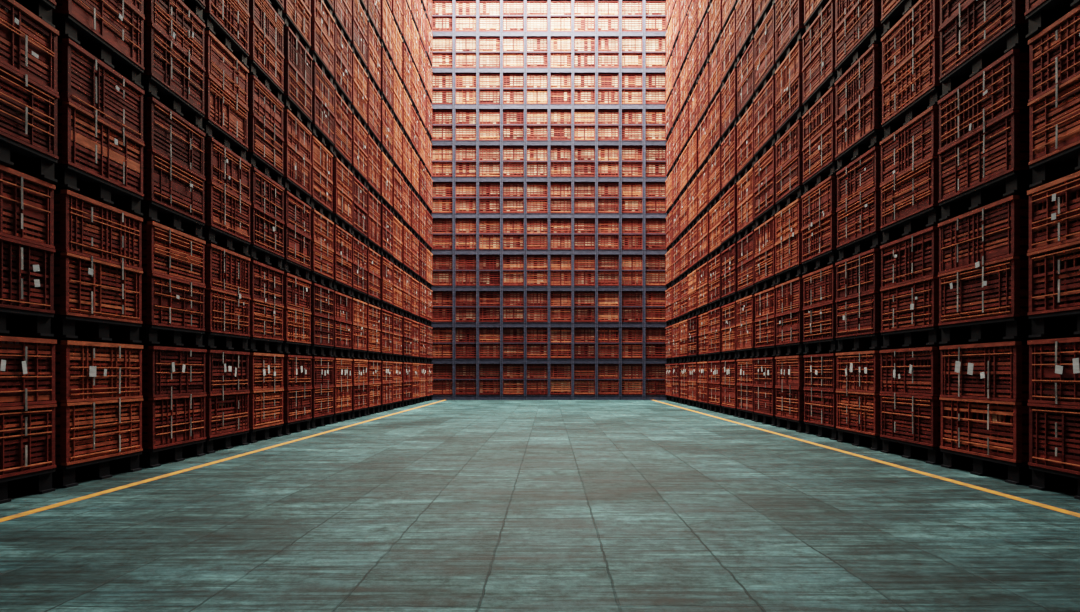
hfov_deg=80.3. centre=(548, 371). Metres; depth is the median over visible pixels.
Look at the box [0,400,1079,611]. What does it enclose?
floor
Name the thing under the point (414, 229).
crates
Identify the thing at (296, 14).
crates
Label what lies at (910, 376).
crates
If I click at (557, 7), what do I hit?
crates
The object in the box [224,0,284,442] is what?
crates
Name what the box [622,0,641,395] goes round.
crates
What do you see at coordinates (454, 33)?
rack
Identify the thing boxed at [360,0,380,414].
crates
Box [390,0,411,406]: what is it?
crates
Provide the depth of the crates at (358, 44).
16.10 m
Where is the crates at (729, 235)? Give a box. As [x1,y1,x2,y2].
[721,0,754,416]
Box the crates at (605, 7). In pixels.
[598,0,618,395]
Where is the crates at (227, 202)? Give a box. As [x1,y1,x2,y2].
[180,0,250,453]
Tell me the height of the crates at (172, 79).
17.815 m
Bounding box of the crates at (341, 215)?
[312,0,352,422]
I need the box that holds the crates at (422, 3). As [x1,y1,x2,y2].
[418,0,426,402]
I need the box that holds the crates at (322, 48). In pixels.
[288,0,334,428]
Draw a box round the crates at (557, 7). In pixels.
[550,0,570,395]
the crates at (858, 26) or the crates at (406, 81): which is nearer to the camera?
the crates at (858, 26)
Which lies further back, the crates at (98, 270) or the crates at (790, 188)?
the crates at (790, 188)
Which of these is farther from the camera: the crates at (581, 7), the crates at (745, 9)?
the crates at (581, 7)
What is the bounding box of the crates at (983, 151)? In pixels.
[938,0,1074,484]
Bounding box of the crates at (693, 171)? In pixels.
[688,0,707,407]
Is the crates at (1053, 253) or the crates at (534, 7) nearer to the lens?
the crates at (1053, 253)
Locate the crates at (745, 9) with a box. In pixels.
[736,0,773,420]
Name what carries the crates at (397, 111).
on the floor
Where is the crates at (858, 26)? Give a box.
[835,0,904,450]
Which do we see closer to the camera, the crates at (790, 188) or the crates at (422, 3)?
the crates at (790, 188)
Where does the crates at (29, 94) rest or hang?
on the floor
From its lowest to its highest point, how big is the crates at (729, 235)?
17.815 m
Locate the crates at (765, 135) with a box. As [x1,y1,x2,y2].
[753,0,797,425]
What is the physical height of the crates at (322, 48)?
17.815 m
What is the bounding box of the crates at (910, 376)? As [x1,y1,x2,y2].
[879,0,1005,464]
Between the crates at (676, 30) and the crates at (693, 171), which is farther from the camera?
the crates at (676, 30)
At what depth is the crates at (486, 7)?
26.23 m
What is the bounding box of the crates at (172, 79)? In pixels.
[75,0,206,467]
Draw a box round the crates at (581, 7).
[574,0,594,395]
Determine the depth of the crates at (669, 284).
25.30 m
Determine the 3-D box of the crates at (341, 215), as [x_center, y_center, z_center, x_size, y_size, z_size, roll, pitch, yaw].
[-5.266,-7.763,14.839,1.107,17.815,1.218,0,0,0]
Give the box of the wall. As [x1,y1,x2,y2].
[440,291,657,395]
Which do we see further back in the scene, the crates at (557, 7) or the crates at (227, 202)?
the crates at (557, 7)
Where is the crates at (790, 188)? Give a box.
[775,0,817,432]
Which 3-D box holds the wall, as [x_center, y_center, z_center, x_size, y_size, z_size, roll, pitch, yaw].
[0.000,-8.377,27.800,13.053,19.044,0.200,0,0,0]
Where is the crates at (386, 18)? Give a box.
[375,0,392,411]
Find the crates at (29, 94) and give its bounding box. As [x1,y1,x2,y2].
[0,0,58,503]
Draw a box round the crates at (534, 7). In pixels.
[527,0,547,395]
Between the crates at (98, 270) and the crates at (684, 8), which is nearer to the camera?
the crates at (98, 270)
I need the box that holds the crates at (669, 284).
[665,0,676,401]
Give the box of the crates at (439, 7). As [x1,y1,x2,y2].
[432,0,452,395]
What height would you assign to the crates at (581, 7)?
17.815 m
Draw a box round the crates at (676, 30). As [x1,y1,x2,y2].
[672,0,682,402]
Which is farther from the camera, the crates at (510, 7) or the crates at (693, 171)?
the crates at (510, 7)
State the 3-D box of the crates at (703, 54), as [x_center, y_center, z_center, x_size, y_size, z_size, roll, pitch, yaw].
[5.263,-7.763,19.762,1.112,17.815,1.297,0,0,0]
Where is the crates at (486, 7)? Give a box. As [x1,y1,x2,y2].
[479,0,499,395]
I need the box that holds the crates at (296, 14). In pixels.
[268,0,312,434]
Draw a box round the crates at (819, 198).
[801,0,858,439]
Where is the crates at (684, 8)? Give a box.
[679,0,691,404]
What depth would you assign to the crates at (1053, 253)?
6.08 m
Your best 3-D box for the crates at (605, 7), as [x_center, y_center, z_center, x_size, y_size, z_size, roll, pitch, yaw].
[2.426,-7.763,26.738,0.914,17.815,1.064,0,0,0]
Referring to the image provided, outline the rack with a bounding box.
[431,0,666,399]
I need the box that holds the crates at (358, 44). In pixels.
[344,0,367,418]
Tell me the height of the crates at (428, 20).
17.815 m
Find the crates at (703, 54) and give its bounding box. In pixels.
[697,0,722,409]
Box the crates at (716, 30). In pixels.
[708,0,724,412]
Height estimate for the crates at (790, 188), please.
17.815 m
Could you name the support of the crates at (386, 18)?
on the floor
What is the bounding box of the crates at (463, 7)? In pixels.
[456,0,475,395]
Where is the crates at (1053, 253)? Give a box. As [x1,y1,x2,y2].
[1024,0,1079,499]
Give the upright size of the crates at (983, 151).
17.815 m
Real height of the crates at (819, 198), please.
17.815 m
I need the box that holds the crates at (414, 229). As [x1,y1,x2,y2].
[405,0,419,404]
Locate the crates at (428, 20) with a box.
[420,0,432,401]
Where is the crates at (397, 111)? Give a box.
[380,0,402,408]
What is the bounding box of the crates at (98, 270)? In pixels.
[7,0,144,487]
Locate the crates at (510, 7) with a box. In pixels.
[503,0,523,395]
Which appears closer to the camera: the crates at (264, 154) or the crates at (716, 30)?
the crates at (264, 154)
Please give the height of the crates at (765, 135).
17.815 m
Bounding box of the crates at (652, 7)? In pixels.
[645,0,665,395]
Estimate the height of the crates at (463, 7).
17.815 m

